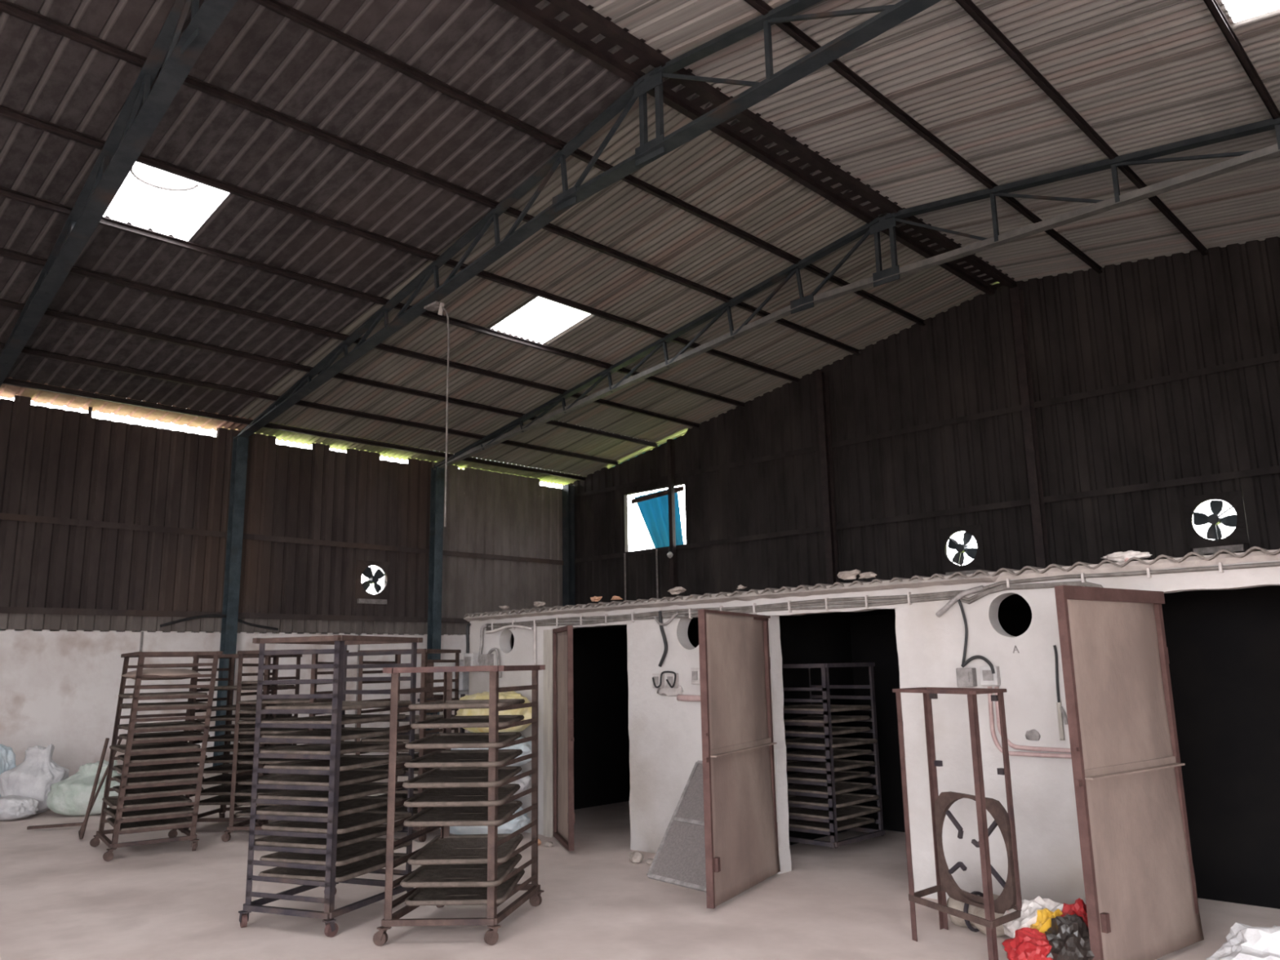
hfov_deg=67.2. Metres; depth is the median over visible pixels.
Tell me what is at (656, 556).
vertical pipe
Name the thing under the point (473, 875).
tray
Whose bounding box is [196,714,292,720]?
tray
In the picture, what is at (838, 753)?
tray
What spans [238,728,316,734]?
tray
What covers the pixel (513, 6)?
roof purlin
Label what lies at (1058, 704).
pipe
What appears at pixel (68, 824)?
wooden stick
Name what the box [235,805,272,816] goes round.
tray
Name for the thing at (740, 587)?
chunk
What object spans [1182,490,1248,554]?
exhaust fan
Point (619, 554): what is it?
beam
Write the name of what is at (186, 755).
tray
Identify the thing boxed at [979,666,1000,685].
switch box
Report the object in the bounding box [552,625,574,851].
door
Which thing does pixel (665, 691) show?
plaster patch
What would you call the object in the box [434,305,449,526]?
hanging wire
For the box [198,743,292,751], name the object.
tray
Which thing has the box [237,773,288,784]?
tray
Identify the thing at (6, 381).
purlin
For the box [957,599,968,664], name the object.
power cable
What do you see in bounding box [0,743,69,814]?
woven sack
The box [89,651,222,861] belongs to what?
drying rack
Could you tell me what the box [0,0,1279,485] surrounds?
ceiling
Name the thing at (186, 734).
tray
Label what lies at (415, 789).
tray
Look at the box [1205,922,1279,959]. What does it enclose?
plastic bag
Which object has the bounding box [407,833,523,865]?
tray
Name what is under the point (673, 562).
window post
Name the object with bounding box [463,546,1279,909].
wall
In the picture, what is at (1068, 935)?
plastic bag
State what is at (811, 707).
tray
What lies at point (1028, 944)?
plastic bag
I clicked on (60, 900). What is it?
floor
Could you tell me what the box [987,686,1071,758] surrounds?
conduit pipe
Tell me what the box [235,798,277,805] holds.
tray
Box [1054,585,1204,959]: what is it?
door
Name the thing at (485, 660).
switch box
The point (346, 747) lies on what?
tray
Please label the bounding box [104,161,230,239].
window
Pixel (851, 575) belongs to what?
chunk
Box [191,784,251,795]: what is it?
tray
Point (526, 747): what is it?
sack
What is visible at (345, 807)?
tray
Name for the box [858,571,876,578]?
chunk
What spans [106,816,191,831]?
tray
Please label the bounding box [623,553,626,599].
vertical pipe
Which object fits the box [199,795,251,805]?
tray
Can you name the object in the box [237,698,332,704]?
tray
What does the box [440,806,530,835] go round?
sack
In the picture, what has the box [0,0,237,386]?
roof truss
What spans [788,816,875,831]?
tray
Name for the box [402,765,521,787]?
tray
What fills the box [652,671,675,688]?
power cable
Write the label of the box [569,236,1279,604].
wall
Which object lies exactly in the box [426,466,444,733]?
steel column
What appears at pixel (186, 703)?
tray
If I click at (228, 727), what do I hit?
tray
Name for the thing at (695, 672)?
box
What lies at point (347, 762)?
tray
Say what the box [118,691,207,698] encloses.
tray
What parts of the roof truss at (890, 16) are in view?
gusset plate, king post, gusset plate, gusset plate, king post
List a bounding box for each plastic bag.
[1001,927,1053,959]
[1002,896,1063,937]
[1030,907,1062,933]
[1044,914,1094,959]
[1059,897,1088,926]
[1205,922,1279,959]
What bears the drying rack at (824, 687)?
on the floor at (60, 900)
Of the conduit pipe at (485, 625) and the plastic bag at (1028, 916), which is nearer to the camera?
the plastic bag at (1028, 916)
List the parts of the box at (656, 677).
plate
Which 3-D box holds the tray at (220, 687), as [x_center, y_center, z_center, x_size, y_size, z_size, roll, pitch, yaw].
[-4.415,2.345,10.874,0.783,0.047,0.780,-1,-11,2]
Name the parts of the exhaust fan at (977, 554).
blade, blade, sill, motor, blade, blade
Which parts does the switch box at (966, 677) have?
plate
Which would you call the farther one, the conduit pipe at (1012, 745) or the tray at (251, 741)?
the tray at (251, 741)
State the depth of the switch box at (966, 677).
6.74 m
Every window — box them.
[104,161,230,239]
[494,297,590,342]
[622,480,689,552]
[1230,0,1279,20]
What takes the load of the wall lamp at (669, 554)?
attached to the window post at (673, 562)
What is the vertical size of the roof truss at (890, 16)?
1.960 m
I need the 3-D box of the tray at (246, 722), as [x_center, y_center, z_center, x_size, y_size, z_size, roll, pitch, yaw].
[-3.680,2.533,10.125,0.798,0.046,0.768,-3,-11,8]
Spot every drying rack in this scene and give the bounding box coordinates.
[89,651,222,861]
[180,653,302,832]
[221,648,348,841]
[238,635,422,937]
[355,648,461,842]
[373,665,545,946]
[782,662,885,848]
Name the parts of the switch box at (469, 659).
plate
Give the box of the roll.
[946,888,1015,937]
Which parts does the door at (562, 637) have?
rail, rail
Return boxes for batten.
[631,485,684,503]
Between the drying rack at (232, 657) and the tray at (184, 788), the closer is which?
the tray at (184, 788)
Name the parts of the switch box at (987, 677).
plate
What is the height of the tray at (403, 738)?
0.046 m
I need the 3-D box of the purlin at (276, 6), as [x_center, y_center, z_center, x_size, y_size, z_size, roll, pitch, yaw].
[-2.354,-4.126,9.680,0.055,0.085,21.430,-11,-15,43]
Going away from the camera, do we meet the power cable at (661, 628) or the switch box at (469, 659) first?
the power cable at (661, 628)
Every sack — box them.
[0,743,16,796]
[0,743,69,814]
[0,795,39,820]
[46,760,121,815]
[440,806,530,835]
[451,732,531,766]
[455,691,531,732]
[509,771,530,798]
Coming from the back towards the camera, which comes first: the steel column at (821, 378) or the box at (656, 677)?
the steel column at (821, 378)
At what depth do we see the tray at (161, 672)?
9.30 m
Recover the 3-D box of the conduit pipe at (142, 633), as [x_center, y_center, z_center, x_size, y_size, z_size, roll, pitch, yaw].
[-8.246,3.527,15.800,0.039,2.060,0.039,-11,-15,43]
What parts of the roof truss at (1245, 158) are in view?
gusset plate, king post, gusset plate, gusset plate, king post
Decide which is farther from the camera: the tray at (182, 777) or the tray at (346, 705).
the tray at (182, 777)
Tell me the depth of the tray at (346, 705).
6.75 m
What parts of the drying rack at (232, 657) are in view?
post, tier rail, tier rail, tier rail, tier rail, tier rail, tier rail, post, frame, frame, post, tier rail, tier rail, post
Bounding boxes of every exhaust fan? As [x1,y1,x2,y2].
[355,560,390,604]
[939,524,985,575]
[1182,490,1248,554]
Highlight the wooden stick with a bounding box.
[26,822,83,829]
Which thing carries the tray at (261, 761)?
on the drying rack at (226, 837)
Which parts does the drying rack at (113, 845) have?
post, post, frame, tier rail, tier rail, tier rail, tier rail, tier rail, tier rail, tier rail, tier rail, tier rail, tier rail, tier rail, tier rail, tier rail, tier rail, frame, tier rail, tier rail, tier rail, tier rail, tier rail, post, post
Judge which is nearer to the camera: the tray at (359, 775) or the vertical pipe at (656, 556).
the tray at (359, 775)
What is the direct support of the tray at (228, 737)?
on the drying rack at (232, 657)
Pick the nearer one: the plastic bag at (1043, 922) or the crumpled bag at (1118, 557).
the plastic bag at (1043, 922)
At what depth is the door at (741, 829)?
7.13 m
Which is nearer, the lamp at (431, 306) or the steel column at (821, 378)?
the lamp at (431, 306)
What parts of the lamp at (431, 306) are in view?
lamp plate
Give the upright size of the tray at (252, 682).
0.046 m
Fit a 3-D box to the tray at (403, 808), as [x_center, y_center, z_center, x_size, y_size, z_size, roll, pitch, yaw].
[-2.408,3.381,9.897,0.719,0.046,0.790,-4,-11,15]
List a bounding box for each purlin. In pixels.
[0,0,861,355]
[0,105,799,382]
[0,186,746,408]
[0,247,700,428]
[0,298,658,447]
[0,342,619,465]
[2,377,586,480]
[251,0,925,325]
[489,0,995,295]
[550,0,1017,288]
[744,0,1102,273]
[955,0,1208,255]
[1203,0,1279,119]
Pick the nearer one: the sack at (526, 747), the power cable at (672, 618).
the power cable at (672, 618)
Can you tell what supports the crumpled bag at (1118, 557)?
on the wall at (635, 744)
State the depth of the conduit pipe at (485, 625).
10.67 m
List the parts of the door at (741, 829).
rail, rail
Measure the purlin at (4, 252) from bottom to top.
0.085 m
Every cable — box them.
[160,613,278,631]
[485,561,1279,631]
[488,647,501,677]
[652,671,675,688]
[653,610,679,626]
[657,610,667,666]
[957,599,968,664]
[960,655,995,673]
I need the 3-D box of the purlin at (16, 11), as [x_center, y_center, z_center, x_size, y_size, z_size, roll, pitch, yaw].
[-3.313,-3.710,10.548,0.055,0.085,21.430,-11,-15,43]
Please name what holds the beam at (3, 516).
attached to the wall at (60, 677)
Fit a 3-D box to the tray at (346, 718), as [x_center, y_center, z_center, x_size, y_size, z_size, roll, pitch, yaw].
[-2.178,1.719,6.883,0.687,0.046,0.842,-5,-12,20]
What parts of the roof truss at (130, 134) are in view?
gusset plate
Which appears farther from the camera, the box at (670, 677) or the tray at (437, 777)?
the box at (670, 677)
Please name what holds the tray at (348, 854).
on the drying rack at (340, 642)
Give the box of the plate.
[514,0,1007,289]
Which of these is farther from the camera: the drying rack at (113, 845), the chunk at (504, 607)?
the chunk at (504, 607)
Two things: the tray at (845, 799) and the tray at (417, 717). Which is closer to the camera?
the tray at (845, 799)
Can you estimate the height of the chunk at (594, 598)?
0.056 m
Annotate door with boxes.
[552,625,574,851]
[697,608,780,908]
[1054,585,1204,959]
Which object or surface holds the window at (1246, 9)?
attached to the ceiling
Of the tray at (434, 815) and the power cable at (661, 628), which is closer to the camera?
the tray at (434, 815)
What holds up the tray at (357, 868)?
on the drying rack at (340, 642)
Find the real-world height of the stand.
1.475 m
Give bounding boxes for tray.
[102,795,191,808]
[103,805,193,819]
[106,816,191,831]
[109,741,200,753]
[111,783,203,796]
[112,762,199,774]
[112,773,204,786]
[116,751,207,763]
[117,720,204,729]
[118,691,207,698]
[119,730,209,741]
[120,701,207,708]
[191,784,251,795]
[192,754,253,763]
[194,773,274,784]
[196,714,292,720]
[196,724,261,731]
[197,733,269,742]
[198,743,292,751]
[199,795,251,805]
[200,684,294,690]
[200,703,293,711]
[203,764,267,773]
[233,788,283,795]
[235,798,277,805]
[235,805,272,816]
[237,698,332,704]
[237,717,293,724]
[237,745,291,755]
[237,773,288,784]
[238,709,255,714]
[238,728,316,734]
[238,758,304,764]
[239,738,292,744]
[240,680,257,684]
[253,824,403,849]
[256,795,403,817]
[257,768,404,786]
[257,782,404,801]
[258,852,407,882]
[259,741,404,755]
[259,837,411,866]
[261,714,406,724]
[261,727,408,741]
[261,809,412,834]
[262,754,412,771]
[264,700,412,710]
[360,733,432,742]
[364,742,439,752]
[366,763,435,773]
[370,805,426,814]
[377,715,454,721]
[378,793,416,799]
[380,781,428,794]
[386,753,418,763]
[400,853,521,887]
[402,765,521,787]
[403,783,520,807]
[403,800,522,826]
[404,732,521,748]
[404,749,522,768]
[404,867,524,906]
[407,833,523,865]
[408,698,524,710]
[410,715,524,728]
[783,703,871,711]
[783,715,870,723]
[784,725,870,735]
[785,737,877,747]
[786,747,872,759]
[786,758,875,771]
[786,770,870,782]
[787,781,872,795]
[787,792,879,808]
[788,804,880,821]
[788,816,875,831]
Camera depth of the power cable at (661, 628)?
8.78 m
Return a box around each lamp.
[423,301,444,315]
[666,547,673,558]
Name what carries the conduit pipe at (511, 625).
attached to the wall at (635, 744)
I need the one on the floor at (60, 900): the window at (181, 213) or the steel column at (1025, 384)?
the steel column at (1025, 384)
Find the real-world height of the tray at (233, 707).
0.047 m
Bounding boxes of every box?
[463,653,479,666]
[479,653,493,671]
[652,673,664,688]
[666,673,679,688]
[690,667,700,684]
[955,667,977,686]
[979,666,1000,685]
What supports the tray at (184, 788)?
on the drying rack at (113, 845)
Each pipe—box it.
[133,631,143,733]
[354,634,359,741]
[466,622,471,653]
[477,623,488,662]
[485,624,533,634]
[533,623,537,665]
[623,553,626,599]
[655,549,658,598]
[676,694,700,701]
[935,585,983,617]
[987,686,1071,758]
[994,686,1071,753]
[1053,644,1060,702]
[1056,702,1064,740]
[1059,706,1067,724]
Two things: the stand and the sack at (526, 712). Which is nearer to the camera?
the stand
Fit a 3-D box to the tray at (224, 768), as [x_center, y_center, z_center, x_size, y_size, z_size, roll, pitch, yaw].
[-4.399,3.209,10.709,0.783,0.046,0.780,-1,-11,1]
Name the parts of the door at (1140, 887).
rail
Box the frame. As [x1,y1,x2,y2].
[78,737,122,839]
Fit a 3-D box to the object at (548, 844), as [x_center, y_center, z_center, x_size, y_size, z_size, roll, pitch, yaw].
[-0.858,3.411,9.028,0.085,0.049,0.098,2,-11,-17]
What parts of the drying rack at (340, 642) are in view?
post, tier rail, tier rail, tier rail, tier rail, tier rail, tier rail, tier rail, tier rail, tier rail, tier rail, tier rail, tier rail, tier rail, tier rail, tier rail, tier rail, tier rail, frame, post, frame, post, tier rail, tier rail, tier rail, tier rail, tier rail, tier rail, tier rail, tier rail, tier rail, tier rail, tier rail, post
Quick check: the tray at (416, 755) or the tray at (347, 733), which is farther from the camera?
the tray at (416, 755)
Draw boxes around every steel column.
[212,435,248,766]
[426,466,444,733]
[562,484,575,606]
[815,369,839,584]
[1009,286,1050,568]
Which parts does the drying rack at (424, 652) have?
post, tier rail, tier rail, tier rail, tier rail, tier rail, tier rail, post, frame, frame, post, tier rail, tier rail, tier rail, tier rail, tier rail, tier rail, tier rail, post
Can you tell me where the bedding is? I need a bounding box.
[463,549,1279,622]
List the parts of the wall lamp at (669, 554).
bulb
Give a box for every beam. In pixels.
[0,512,563,564]
[0,606,470,622]
[574,552,623,563]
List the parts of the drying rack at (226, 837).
post, tier rail, frame, tier rail, tier rail, tier rail, tier rail, post, frame, post, tier rail, tier rail, tier rail, tier rail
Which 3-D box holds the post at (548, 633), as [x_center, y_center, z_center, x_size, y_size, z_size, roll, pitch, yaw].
[-0.908,2.542,9.750,0.140,2.030,0.060,-11,-15,43]
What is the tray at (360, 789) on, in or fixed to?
on the drying rack at (340, 642)
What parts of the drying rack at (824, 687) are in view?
tier rail, tier rail, tier rail, tier rail, tier rail, tier rail, tier rail, tier rail, post, tier rail, tier rail, tier rail, tier rail, tier rail, frame, post, frame, tier rail, tier rail, tier rail, tier rail, tier rail, tier rail, tier rail, post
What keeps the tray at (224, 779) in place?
on the drying rack at (232, 657)
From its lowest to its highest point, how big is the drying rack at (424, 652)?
1.857 m
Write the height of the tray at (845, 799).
0.046 m
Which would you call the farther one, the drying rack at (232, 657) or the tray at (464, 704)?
the drying rack at (232, 657)
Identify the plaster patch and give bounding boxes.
[657,684,683,696]
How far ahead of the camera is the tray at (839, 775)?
8.86 m
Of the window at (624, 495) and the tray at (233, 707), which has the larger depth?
the window at (624, 495)
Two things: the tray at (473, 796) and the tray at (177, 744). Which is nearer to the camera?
the tray at (473, 796)
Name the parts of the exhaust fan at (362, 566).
blade, blade, sill, motor, blade, blade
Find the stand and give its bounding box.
[892,687,1022,959]
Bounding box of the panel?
[646,760,706,892]
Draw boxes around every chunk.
[498,605,509,609]
[533,601,545,606]
[590,595,602,601]
[610,595,622,599]
[667,586,686,594]
[736,584,746,589]
[836,568,860,579]
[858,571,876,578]
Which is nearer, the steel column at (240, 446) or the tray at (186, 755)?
the tray at (186, 755)
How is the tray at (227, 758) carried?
on the drying rack at (232, 657)
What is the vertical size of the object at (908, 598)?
0.392 m
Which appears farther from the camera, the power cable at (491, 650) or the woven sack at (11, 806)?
the woven sack at (11, 806)
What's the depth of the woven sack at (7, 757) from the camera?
12.15 m
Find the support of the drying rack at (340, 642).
on the floor at (60, 900)
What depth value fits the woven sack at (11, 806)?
11.30 m
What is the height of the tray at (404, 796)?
0.046 m
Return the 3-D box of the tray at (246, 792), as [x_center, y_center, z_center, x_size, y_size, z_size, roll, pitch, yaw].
[-3.666,3.221,9.998,0.798,0.047,0.768,-2,-11,7]
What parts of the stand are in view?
leg, leg, frame, motor arm, motor arm, frame, leg, motor arm, motor arm, leg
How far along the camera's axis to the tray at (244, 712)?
9.83 m
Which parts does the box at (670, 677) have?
plate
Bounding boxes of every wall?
[0,395,569,777]
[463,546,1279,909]
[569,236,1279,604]
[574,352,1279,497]
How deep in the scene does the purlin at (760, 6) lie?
10.92 m
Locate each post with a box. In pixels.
[543,629,554,837]
[666,439,677,597]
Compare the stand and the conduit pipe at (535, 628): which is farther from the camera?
the conduit pipe at (535, 628)
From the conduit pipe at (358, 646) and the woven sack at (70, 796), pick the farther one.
the conduit pipe at (358, 646)
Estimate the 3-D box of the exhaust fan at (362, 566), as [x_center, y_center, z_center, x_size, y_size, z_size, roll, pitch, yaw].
[-5.294,2.032,19.121,0.160,0.844,0.744,-11,-15,43]
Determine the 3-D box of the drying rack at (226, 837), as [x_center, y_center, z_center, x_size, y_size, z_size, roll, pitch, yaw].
[-3.682,2.745,10.125,0.949,1.877,0.889,-2,-11,6]
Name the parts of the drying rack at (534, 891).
post, tier rail, tier rail, tier rail, tier rail, tier rail, tier rail, tier rail, tier rail, tier rail, tier rail, tier rail, tier rail, post, frame, frame, post, tier rail, tier rail, tier rail, tier rail, tier rail, tier rail, tier rail, tier rail, tier rail, tier rail, tier rail, tier rail, post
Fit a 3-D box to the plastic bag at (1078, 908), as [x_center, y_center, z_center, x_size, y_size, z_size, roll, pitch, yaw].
[2.385,2.458,5.222,0.264,0.358,0.311,-4,-11,16]
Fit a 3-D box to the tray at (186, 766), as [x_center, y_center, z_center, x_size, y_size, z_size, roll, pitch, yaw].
[-4.744,2.835,9.469,0.688,0.046,0.890,6,-13,-34]
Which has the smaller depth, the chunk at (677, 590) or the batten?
the chunk at (677, 590)
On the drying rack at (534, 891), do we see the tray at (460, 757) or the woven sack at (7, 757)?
the tray at (460, 757)
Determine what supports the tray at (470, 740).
on the drying rack at (534, 891)
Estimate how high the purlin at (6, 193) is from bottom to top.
0.085 m
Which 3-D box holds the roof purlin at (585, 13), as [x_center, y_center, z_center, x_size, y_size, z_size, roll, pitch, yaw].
[-1.161,-4.590,8.590,0.150,0.110,21.430,-11,-15,43]
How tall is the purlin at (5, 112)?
0.085 m
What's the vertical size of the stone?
0.096 m
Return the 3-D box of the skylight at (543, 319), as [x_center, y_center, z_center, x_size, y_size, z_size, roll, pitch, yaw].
[-1.480,-2.562,15.248,1.280,0.244,1.080,-11,-15,43]
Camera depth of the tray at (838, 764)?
8.88 m
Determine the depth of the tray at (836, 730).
8.98 m
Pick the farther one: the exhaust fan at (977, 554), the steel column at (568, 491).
the steel column at (568, 491)
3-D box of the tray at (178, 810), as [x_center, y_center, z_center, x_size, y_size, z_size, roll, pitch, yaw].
[-4.780,3.226,9.383,0.688,0.047,0.890,7,-14,-36]
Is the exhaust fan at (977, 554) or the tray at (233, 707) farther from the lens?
the exhaust fan at (977, 554)
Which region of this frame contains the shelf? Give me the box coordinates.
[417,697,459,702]
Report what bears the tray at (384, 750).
on the drying rack at (424, 652)
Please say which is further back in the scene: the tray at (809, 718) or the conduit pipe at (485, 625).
the conduit pipe at (485, 625)
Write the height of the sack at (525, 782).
0.357 m
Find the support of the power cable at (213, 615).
attached to the steel column at (240, 446)
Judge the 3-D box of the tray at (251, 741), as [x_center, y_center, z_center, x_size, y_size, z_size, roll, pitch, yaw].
[-3.669,2.741,10.149,0.798,0.046,0.768,-2,-11,7]
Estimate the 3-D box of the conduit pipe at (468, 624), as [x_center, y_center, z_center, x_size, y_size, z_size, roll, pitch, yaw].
[-1.935,1.832,10.856,0.061,0.444,0.038,-6,-12,26]
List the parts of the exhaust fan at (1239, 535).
blade, motor, blade, blade, sill, blade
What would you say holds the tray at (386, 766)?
on the drying rack at (424, 652)
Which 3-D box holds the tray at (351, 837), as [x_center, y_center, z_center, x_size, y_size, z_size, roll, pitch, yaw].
[-2.166,2.489,6.735,0.687,0.047,0.842,-6,-12,21]
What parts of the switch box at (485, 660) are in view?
plate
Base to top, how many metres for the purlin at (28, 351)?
0.085 m
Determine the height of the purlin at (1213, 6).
0.085 m
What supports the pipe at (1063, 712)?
attached to the wall at (635, 744)
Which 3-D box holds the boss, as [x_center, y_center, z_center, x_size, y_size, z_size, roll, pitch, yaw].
[2.623,1.702,6.439,0.100,0.073,0.031,-11,-15,43]
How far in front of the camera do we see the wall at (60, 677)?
16.89 m
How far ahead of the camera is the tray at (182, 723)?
9.73 m
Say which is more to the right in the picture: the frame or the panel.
the panel
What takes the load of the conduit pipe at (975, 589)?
attached to the wall at (635, 744)
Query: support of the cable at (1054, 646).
attached to the wall at (635, 744)
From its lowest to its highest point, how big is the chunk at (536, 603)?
0.054 m
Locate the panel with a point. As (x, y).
(679, 859)
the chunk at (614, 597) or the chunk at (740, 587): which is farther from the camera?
the chunk at (614, 597)
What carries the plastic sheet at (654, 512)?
hanging from the batten
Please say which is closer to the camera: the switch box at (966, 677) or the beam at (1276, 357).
the switch box at (966, 677)
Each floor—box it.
[0,763,1279,959]
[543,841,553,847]
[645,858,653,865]
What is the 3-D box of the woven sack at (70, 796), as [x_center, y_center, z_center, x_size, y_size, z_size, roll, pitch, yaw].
[-6.693,3.751,11.755,0.936,0.632,0.614,0,-11,-8]
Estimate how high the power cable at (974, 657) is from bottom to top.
0.128 m
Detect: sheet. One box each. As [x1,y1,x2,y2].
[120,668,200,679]
[634,486,684,548]
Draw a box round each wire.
[130,168,198,191]
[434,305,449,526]
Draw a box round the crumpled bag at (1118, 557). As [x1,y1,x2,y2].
[1101,550,1152,562]
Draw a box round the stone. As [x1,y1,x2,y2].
[628,850,644,863]
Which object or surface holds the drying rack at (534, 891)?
on the floor at (60, 900)
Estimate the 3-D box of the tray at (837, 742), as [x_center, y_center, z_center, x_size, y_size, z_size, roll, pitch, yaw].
[1.674,2.400,8.809,0.735,0.047,0.754,-11,-15,43]
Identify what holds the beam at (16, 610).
attached to the wall at (60, 677)
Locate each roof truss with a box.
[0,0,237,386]
[233,0,941,439]
[432,115,1279,470]
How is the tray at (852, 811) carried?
in the drying rack at (824, 687)
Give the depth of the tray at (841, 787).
8.81 m
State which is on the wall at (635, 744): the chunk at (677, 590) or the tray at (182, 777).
the chunk at (677, 590)
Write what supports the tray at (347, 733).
on the drying rack at (340, 642)
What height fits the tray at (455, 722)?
0.046 m
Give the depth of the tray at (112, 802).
9.40 m
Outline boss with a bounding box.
[1025,728,1040,740]
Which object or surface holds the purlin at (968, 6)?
attached to the ceiling
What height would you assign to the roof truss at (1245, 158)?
1.960 m
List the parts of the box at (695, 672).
plate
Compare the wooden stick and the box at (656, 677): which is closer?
the box at (656, 677)
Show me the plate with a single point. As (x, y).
(552, 10)
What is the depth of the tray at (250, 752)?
10.00 m
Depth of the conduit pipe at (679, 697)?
8.51 m
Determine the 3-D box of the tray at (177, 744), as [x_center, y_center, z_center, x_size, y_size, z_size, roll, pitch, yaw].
[-4.777,2.633,9.477,0.688,0.046,0.890,7,-14,-36]
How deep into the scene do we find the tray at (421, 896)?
6.21 m
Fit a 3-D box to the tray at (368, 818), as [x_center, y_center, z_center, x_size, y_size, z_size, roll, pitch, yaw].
[-2.100,2.386,6.726,0.687,0.046,0.842,-5,-12,20]
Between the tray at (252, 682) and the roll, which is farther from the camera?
the tray at (252, 682)
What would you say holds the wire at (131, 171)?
hanging from the purlin at (5, 112)
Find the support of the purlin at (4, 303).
attached to the ceiling

